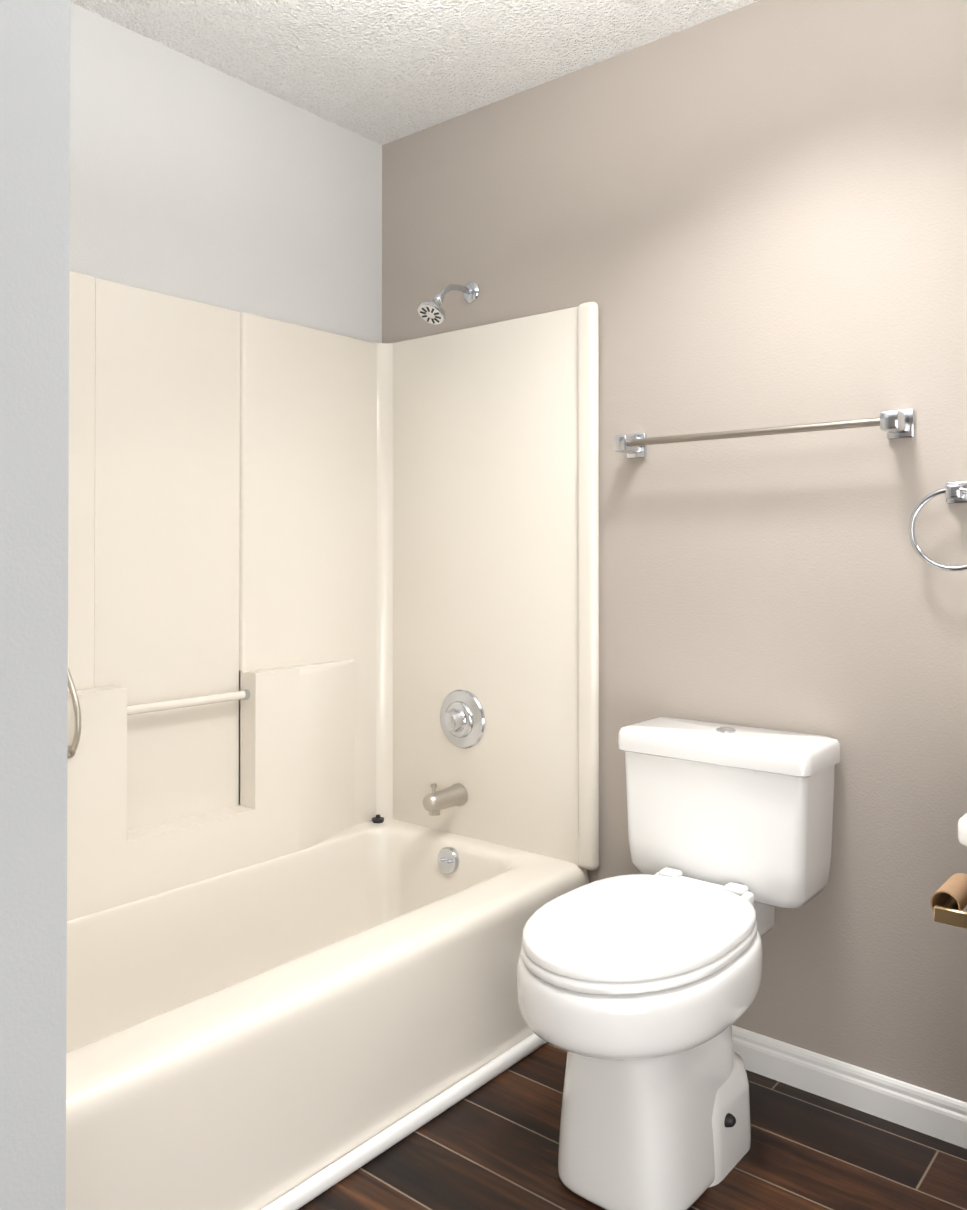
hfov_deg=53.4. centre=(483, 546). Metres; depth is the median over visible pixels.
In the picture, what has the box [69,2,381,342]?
wall
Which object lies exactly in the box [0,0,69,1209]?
wall
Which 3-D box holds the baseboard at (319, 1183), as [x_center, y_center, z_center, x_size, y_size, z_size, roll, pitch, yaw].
[-0.206,1.171,1.882,0.024,0.034,1.489,0,-1,39]
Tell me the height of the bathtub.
1.819 m
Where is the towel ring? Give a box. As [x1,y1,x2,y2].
[909,481,966,570]
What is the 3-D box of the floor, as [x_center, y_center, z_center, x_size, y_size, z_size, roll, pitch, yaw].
[-0.172,1.228,0.766,3.240,0.100,3.440,0,-1,39]
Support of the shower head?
attached to the wall at (752, 216)
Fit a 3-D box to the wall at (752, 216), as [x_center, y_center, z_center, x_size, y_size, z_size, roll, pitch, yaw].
[0.929,-0.031,2.022,3.120,2.440,0.120,0,-1,39]
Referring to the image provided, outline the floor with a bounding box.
[298,1042,966,1209]
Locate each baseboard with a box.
[261,1033,546,1209]
[732,1025,966,1148]
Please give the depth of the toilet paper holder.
1.50 m
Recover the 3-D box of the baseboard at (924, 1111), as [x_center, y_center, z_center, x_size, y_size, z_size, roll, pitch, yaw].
[1.151,1.145,1.741,2.194,0.084,0.014,0,-1,39]
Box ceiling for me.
[70,0,758,144]
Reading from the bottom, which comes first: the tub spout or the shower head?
the tub spout
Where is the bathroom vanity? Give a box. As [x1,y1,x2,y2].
[958,813,966,845]
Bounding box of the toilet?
[517,717,840,1209]
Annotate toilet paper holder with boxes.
[930,873,966,928]
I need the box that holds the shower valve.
[440,690,484,748]
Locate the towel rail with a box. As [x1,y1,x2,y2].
[614,409,914,458]
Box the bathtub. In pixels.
[66,271,598,1209]
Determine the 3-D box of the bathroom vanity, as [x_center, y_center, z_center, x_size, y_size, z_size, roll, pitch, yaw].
[1.191,0.743,1.314,0.864,0.880,0.621,0,-1,39]
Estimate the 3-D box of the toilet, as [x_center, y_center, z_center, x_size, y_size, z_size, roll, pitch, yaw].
[0.358,0.794,1.903,0.446,0.788,0.756,0,-1,39]
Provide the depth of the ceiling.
2.38 m
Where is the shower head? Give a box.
[418,282,478,324]
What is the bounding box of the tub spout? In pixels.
[423,783,467,815]
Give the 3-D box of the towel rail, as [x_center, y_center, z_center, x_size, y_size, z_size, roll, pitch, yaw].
[0.598,-0.252,2.160,0.680,0.060,0.087,0,-1,39]
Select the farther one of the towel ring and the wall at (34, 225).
the towel ring
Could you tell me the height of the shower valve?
0.166 m
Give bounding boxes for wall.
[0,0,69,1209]
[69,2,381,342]
[382,0,966,1102]

